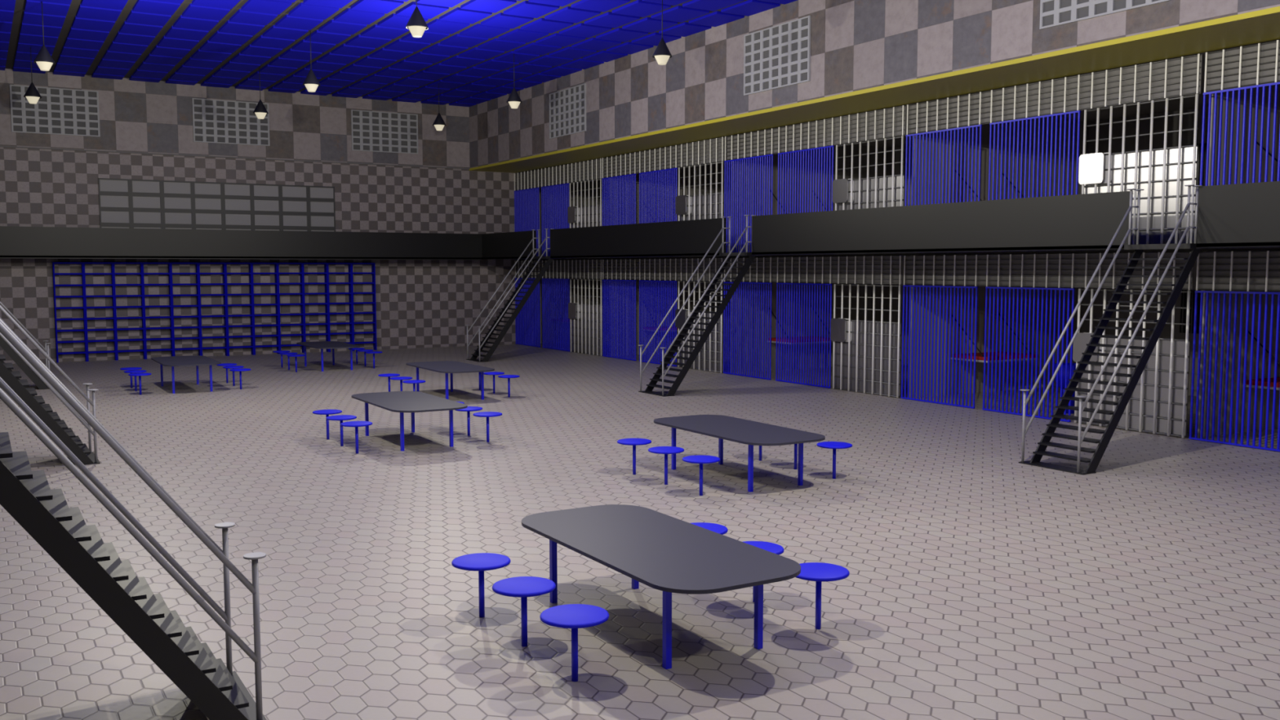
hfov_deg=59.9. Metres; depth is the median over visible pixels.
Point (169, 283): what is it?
shelving unit
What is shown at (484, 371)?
stool
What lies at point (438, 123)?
pendant lamp
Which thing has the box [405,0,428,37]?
pendant lamp
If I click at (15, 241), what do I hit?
parapet
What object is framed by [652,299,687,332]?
bunk
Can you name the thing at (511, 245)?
parapet
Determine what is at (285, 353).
stool
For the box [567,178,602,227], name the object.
door
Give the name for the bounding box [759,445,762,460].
stool
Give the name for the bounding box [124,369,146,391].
stool
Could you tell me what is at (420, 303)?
wall
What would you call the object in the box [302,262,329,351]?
shelving unit
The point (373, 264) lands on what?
shelving unit
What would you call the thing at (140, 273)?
shelving unit
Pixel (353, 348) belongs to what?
stool
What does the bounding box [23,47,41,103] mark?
pendant lamp
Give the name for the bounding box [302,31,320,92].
pendant lamp
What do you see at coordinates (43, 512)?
staircase
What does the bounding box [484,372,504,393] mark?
stool
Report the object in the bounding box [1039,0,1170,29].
air vent
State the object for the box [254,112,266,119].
diffuser
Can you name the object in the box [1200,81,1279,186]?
bars
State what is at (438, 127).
diffuser
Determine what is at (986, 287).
bars
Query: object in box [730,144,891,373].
wall
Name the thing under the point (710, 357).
door
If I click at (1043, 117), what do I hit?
bars
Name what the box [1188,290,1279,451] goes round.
bars
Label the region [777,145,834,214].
bars
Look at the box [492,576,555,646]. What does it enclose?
stool
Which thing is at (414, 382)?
stool
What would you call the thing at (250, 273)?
shelving unit
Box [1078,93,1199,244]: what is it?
door
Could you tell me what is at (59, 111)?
barred window
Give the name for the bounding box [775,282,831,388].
bars
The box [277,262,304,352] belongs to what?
shelving unit
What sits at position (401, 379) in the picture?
stool
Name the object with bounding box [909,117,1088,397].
wall
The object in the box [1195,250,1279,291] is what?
grille
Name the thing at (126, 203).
window
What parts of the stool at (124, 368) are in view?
seat, post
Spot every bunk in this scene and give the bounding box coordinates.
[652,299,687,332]
[768,305,833,344]
[770,190,826,213]
[950,313,1038,362]
[955,170,1023,200]
[1242,330,1279,390]
[1256,142,1277,161]
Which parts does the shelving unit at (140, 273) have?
panel, panel, shelf, shelf, shelf, shelf, shelf, shelf, shelf, shelf, panel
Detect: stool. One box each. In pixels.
[120,367,142,387]
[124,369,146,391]
[128,373,151,395]
[216,363,236,382]
[222,365,244,386]
[229,368,251,389]
[272,350,290,367]
[280,352,297,369]
[286,354,305,372]
[312,409,342,439]
[325,414,356,446]
[340,421,372,453]
[348,347,364,364]
[356,349,373,366]
[364,351,382,368]
[377,373,399,391]
[390,376,412,391]
[402,379,425,391]
[451,552,510,617]
[454,406,482,435]
[472,411,502,442]
[478,371,486,390]
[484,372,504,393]
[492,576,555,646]
[497,374,519,397]
[539,604,608,681]
[617,438,651,475]
[648,446,684,484]
[682,455,719,495]
[691,522,728,534]
[742,541,784,602]
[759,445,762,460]
[794,444,797,469]
[795,562,849,629]
[816,441,852,479]
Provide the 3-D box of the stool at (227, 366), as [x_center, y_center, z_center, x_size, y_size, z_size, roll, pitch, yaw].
[-11.005,0.441,30.094,0.536,0.533,0.536,-3,6,-31]
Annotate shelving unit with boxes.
[52,262,87,362]
[83,262,116,361]
[112,262,145,359]
[142,262,173,359]
[170,262,201,355]
[198,262,227,355]
[225,262,254,355]
[251,262,279,355]
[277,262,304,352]
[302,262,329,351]
[327,262,353,351]
[351,262,377,351]
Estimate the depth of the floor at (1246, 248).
28.07 m
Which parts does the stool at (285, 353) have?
seat, post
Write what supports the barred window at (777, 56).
in the wall at (856, 45)
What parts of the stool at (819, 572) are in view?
post, seat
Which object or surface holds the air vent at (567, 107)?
in the wall at (856, 45)
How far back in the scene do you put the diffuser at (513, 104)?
33.53 m
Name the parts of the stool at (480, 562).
seat, post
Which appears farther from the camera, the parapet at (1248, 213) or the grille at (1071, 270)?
the grille at (1071, 270)
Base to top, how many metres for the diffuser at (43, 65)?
0.207 m
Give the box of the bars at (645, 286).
[639,280,677,366]
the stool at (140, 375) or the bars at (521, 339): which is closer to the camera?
the stool at (140, 375)
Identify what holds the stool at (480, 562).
on the floor at (982, 583)
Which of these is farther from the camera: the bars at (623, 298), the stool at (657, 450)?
the bars at (623, 298)
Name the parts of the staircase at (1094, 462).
post, plate, handrail, handrail, post, post, handrail, handrail, post, post, post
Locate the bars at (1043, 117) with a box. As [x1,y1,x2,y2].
[987,110,1080,199]
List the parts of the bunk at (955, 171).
chain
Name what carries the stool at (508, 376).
on the floor at (982, 583)
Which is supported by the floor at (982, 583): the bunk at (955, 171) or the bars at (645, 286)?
the bars at (645, 286)
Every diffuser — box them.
[25,96,39,103]
[35,61,53,71]
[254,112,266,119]
[304,84,318,92]
[408,26,426,37]
[434,124,444,130]
[508,101,519,108]
[654,54,670,65]
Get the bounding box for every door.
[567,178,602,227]
[568,279,602,355]
[675,161,724,221]
[675,280,724,373]
[830,284,902,397]
[832,135,904,210]
[1072,288,1191,438]
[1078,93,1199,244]
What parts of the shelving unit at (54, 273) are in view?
panel, panel, shelf, shelf, shelf, shelf, shelf, shelf, shelf, shelf, panel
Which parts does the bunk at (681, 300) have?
mattress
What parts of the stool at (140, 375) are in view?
seat, post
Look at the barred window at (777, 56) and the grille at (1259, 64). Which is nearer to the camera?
the grille at (1259, 64)
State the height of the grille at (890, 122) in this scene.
0.710 m
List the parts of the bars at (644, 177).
rail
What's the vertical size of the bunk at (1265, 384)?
1.112 m
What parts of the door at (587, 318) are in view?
lock plate, door plate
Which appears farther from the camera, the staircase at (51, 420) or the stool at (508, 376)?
the stool at (508, 376)
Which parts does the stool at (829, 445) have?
seat, post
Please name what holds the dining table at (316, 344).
on the floor at (982, 583)
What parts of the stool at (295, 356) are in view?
seat, post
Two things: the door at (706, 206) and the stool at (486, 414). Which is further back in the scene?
the door at (706, 206)
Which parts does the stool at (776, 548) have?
post, seat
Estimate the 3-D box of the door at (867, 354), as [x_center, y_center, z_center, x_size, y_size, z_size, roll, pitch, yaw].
[5.703,-0.532,28.198,0.160,2.753,2.454,-3,6,-31]
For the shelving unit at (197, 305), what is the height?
3.380 m
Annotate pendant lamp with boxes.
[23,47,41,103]
[33,1,55,71]
[253,66,268,119]
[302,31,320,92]
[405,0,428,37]
[432,83,445,130]
[506,53,522,108]
[652,0,671,65]
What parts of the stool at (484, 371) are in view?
post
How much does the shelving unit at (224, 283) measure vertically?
3.380 m
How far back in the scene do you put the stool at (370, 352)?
35.29 m
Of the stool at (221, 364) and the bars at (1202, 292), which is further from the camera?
the stool at (221, 364)
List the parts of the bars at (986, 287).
rail, rail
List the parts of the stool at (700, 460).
seat, post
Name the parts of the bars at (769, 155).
rail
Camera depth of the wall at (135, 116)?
40.13 m
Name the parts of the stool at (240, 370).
seat, post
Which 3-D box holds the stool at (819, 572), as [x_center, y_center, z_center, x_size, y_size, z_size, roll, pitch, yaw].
[1.584,2.122,9.861,0.536,0.533,0.536,-3,6,-31]
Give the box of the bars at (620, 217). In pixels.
[602,173,635,226]
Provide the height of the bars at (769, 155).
2.758 m
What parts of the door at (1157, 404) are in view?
lock plate, door plate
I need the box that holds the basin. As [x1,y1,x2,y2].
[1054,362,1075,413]
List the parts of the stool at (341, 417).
seat, post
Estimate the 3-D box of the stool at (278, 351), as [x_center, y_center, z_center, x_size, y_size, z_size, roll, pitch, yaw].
[-11.496,-0.023,35.669,0.536,0.533,0.536,-3,6,-31]
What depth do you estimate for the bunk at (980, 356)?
27.50 m
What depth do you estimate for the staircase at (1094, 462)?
18.16 m
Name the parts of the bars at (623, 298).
rail, rail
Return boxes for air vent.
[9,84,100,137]
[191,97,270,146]
[351,109,418,154]
[549,83,586,138]
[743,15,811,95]
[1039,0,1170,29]
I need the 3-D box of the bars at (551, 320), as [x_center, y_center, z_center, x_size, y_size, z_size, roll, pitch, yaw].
[-3.279,-1.781,43.197,0.041,2.758,2.323,-3,6,-31]
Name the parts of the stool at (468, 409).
seat, post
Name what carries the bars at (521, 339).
on the floor at (982, 583)
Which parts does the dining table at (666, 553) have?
leg, leg, leg, leg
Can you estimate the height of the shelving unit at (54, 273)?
3.380 m
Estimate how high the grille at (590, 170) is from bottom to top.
0.710 m
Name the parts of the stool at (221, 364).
seat, post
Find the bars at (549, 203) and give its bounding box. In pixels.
[541,182,568,256]
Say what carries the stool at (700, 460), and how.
on the floor at (982, 583)
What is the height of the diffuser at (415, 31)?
0.207 m
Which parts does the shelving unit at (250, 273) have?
panel, shelf, shelf, shelf, shelf, shelf, shelf, shelf, shelf, panel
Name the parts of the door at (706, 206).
lock plate, door plate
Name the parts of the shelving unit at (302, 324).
panel, panel, shelf, shelf, shelf, shelf, shelf, shelf, shelf, shelf, panel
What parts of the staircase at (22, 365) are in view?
handrail, handrail, post, post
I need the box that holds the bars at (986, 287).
[982,286,1075,422]
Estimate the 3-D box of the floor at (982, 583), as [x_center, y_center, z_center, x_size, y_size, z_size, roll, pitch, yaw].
[-0.472,1.728,19.621,33.310,0.300,51.815,-3,6,-31]
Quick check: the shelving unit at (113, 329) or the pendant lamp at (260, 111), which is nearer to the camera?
the pendant lamp at (260, 111)
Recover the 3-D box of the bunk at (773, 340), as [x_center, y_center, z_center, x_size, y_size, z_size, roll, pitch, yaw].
[5.020,-1.105,34.270,1.830,1.112,1.219,-3,6,-31]
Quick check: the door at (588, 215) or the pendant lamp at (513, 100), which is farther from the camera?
the door at (588, 215)
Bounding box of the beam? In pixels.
[469,6,1279,173]
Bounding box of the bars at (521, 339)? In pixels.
[515,277,540,346]
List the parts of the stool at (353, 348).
seat, post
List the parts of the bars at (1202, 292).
rail, rail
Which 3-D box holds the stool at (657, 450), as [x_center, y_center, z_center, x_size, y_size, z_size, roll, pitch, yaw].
[0.386,1.576,16.421,0.536,0.533,0.536,-3,6,-31]
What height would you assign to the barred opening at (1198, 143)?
1.200 m
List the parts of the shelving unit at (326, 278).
panel, panel, shelf, shelf, shelf, shelf, shelf, shelf, shelf, panel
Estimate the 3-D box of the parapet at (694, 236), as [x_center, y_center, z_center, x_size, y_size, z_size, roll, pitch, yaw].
[-0.415,-3.677,34.242,0.050,0.995,10.505,-3,6,-31]
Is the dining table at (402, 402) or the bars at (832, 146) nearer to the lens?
the dining table at (402, 402)
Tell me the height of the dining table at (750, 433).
0.760 m
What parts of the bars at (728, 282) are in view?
rail, rail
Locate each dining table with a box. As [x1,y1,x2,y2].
[151,355,221,393]
[296,341,359,371]
[351,391,467,451]
[405,360,494,399]
[521,504,800,669]
[653,414,825,492]
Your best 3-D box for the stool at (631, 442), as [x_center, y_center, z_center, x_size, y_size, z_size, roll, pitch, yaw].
[-0.088,1.511,17.212,0.536,0.533,0.536,-3,6,-31]
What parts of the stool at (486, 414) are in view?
seat, post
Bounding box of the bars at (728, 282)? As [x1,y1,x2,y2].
[723,281,772,379]
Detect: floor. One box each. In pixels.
[0,242,1279,260]
[0,340,1279,719]
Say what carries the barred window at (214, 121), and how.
in the wall at (135, 116)
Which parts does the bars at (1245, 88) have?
rail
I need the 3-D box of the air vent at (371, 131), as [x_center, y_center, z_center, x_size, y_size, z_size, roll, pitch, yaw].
[-9.852,-8.809,42.968,2.630,1.530,0.045,-3,6,-31]
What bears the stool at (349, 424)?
on the floor at (982, 583)
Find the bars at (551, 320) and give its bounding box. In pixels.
[542,278,569,351]
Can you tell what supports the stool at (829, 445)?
on the floor at (982, 583)
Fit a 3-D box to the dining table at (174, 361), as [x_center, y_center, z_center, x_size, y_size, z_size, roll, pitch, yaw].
[-12.030,0.383,29.428,1.380,0.760,3.080,-3,6,-31]
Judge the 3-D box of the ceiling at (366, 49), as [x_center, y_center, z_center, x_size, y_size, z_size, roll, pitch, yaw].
[1.199,-8.261,19.792,29.810,0.320,51.815,-3,6,-31]
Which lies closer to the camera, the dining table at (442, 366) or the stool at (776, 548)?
the stool at (776, 548)
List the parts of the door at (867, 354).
lock plate, door plate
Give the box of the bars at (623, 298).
[602,279,636,360]
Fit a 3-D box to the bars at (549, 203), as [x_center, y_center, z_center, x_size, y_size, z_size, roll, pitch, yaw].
[-3.280,-5.359,42.899,0.041,2.758,2.323,-3,6,-31]
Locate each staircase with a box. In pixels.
[0,301,51,389]
[0,305,100,465]
[0,319,266,719]
[465,228,554,362]
[638,214,755,396]
[1018,184,1202,475]
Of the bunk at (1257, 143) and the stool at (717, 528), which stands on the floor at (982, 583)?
the stool at (717, 528)
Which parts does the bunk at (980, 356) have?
chain, mattress, frame, chain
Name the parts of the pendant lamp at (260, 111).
cord, lamp shade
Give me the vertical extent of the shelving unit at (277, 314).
3.380 m
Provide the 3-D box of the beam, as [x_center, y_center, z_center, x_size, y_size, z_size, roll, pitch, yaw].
[7.176,-5.907,23.394,2.048,0.087,51.515,-3,6,-31]
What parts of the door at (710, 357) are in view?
door plate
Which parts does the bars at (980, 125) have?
rail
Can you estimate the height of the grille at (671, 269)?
0.710 m
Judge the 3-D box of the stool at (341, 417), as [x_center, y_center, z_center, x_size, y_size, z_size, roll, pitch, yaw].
[-5.360,1.283,19.965,0.536,0.533,0.536,-3,6,-31]
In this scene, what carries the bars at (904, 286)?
on the floor at (982, 583)
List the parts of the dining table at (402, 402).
leg, leg, leg, leg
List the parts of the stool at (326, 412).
seat, post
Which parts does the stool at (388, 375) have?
seat, post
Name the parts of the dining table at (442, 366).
leg, leg, leg, leg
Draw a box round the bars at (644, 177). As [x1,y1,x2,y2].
[639,168,677,223]
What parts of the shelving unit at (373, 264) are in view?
panel, panel, shelf, shelf, shelf, shelf, shelf, shelf, shelf, panel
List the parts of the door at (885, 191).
lock plate, door plate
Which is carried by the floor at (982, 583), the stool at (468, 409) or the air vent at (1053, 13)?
the stool at (468, 409)
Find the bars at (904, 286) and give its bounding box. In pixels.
[900,284,977,408]
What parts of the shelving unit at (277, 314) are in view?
panel, shelf, shelf, shelf, shelf, shelf, shelf, shelf, shelf, panel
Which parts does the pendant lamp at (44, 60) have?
cord, lamp shade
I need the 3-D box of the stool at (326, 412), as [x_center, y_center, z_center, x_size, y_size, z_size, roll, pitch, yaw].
[-5.835,1.217,20.757,0.536,0.533,0.536,-3,6,-31]
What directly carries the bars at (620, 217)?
on the floor at (1246, 248)
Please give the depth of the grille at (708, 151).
35.91 m
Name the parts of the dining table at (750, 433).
leg, leg, leg, leg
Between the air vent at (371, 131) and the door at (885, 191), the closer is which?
the door at (885, 191)
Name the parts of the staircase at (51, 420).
handrail, handrail, handrail, handrail, post, plate, post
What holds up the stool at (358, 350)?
on the floor at (982, 583)
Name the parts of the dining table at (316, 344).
leg, leg, leg, leg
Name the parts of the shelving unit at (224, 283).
panel, panel, shelf, shelf, shelf, shelf, shelf, shelf, shelf, shelf, panel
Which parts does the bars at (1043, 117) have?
rail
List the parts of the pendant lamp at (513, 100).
cord, lamp shade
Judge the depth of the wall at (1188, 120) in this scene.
29.00 m
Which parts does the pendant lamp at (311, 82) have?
cord, lamp shade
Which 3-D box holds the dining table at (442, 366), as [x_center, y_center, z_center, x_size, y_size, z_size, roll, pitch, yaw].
[-4.741,0.531,27.625,1.380,0.760,3.080,-3,6,-31]
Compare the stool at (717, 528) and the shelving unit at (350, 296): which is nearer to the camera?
the stool at (717, 528)
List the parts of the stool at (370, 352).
seat, post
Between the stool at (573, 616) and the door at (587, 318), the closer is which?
the stool at (573, 616)
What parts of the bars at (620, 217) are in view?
rail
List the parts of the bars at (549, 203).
rail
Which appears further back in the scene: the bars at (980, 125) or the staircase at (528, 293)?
the staircase at (528, 293)
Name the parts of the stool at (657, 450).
seat, post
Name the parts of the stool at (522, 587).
seat, post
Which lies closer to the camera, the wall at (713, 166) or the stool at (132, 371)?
the stool at (132, 371)
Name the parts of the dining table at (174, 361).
leg, leg, leg, leg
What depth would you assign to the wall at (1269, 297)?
21.19 m
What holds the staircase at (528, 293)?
on the floor at (982, 583)
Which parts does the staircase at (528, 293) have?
post, plate, post, handrail, handrail, handrail, handrail, post, post, post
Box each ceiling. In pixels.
[0,0,797,106]
[516,39,1279,177]
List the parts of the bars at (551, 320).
rail, rail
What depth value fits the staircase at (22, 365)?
29.09 m
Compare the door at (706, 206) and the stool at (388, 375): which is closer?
the stool at (388, 375)
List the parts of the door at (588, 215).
lock plate, door plate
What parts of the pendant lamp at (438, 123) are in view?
cord, lamp shade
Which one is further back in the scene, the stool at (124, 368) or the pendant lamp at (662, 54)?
the stool at (124, 368)
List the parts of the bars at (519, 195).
rail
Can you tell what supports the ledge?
attached to the wall at (135, 116)
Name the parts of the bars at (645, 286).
rail, rail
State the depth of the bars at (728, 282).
32.43 m
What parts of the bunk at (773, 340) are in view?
mattress, frame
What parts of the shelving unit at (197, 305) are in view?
panel, panel, shelf, shelf, shelf, shelf, shelf, shelf, shelf, shelf, panel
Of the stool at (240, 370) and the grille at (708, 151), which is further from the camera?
the grille at (708, 151)
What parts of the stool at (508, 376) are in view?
seat, post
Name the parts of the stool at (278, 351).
seat, post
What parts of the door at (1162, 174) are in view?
lock plate, door plate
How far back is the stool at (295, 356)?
34.06 m
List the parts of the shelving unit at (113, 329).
panel, panel, shelf, shelf, shelf, shelf, shelf, shelf, shelf, shelf, panel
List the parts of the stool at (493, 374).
seat, post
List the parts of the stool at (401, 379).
seat, post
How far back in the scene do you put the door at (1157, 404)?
21.48 m
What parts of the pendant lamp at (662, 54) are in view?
lamp shade, cord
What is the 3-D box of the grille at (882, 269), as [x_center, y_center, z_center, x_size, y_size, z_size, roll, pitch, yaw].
[4.461,-2.446,30.196,0.097,0.710,7.420,-3,6,-31]
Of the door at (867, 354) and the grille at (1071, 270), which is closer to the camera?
the grille at (1071, 270)
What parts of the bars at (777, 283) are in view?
rail, rail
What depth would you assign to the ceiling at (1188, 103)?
27.61 m
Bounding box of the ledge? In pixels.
[0,145,469,168]
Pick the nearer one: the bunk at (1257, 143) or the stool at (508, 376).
the bunk at (1257, 143)
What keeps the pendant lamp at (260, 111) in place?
hanging from the ceiling at (366, 49)
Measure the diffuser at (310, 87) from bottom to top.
0.207 m
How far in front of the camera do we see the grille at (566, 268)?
42.16 m
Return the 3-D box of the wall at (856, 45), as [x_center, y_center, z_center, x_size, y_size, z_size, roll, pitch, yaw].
[6.363,-7.172,22.918,0.250,2.513,51.715,-3,6,-31]
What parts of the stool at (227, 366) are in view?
seat, post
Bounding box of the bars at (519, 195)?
[514,187,539,256]
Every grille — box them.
[514,158,602,191]
[515,259,602,279]
[602,137,724,177]
[602,257,724,281]
[724,105,906,160]
[724,255,903,284]
[903,251,1194,290]
[906,53,1202,134]
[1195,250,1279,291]
[1204,40,1279,92]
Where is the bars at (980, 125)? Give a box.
[904,124,982,205]
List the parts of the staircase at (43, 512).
handrail, handrail, handrail, handrail, post, plate, post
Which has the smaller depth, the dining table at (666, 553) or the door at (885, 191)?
the dining table at (666, 553)
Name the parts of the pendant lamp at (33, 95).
cord, lamp shade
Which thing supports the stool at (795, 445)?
on the floor at (982, 583)
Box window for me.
[97,177,335,231]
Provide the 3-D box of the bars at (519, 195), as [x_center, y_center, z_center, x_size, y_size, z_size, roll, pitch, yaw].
[-4.597,-5.542,45.098,0.041,2.758,2.323,-3,6,-31]
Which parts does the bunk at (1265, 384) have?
frame, mattress, chain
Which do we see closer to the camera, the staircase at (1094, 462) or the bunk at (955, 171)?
the staircase at (1094, 462)
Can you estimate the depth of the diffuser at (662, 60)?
26.27 m
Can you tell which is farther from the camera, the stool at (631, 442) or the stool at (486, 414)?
the stool at (486, 414)
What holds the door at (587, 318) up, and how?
on the floor at (982, 583)
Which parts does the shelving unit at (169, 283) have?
panel, panel, shelf, shelf, shelf, shelf, shelf, shelf, shelf, shelf, panel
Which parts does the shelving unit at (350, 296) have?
panel, panel, shelf, shelf, shelf, shelf, shelf, shelf, panel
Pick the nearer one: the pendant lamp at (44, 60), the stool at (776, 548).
the stool at (776, 548)
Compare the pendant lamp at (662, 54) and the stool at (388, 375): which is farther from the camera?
the stool at (388, 375)
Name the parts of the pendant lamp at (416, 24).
lamp shade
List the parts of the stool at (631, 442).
seat, post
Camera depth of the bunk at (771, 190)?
33.81 m
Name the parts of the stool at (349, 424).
seat, post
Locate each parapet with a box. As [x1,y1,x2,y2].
[0,226,482,259]
[481,230,536,259]
[550,217,725,257]
[751,191,1133,254]
[1196,181,1279,247]
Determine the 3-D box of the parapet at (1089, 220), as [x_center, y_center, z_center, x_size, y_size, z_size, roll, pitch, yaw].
[5.724,-2.825,23.996,0.050,0.995,10.958,-3,6,-31]
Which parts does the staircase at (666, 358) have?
post, plate, post, handrail, handrail, handrail, handrail, post, post, post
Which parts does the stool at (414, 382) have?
seat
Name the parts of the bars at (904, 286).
rail, rail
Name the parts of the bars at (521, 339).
rail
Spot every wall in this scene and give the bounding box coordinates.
[0,68,470,168]
[0,146,608,364]
[469,0,1279,168]
[608,163,730,355]
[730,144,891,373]
[888,106,1208,395]
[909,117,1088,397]
[1197,84,1279,438]
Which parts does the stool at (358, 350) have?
seat, post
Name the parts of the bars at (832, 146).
rail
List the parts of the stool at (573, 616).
seat, post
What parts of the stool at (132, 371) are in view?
seat, post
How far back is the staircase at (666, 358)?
28.58 m
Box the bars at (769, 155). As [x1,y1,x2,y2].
[724,154,773,252]
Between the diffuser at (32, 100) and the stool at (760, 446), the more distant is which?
the diffuser at (32, 100)
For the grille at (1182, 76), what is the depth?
22.78 m

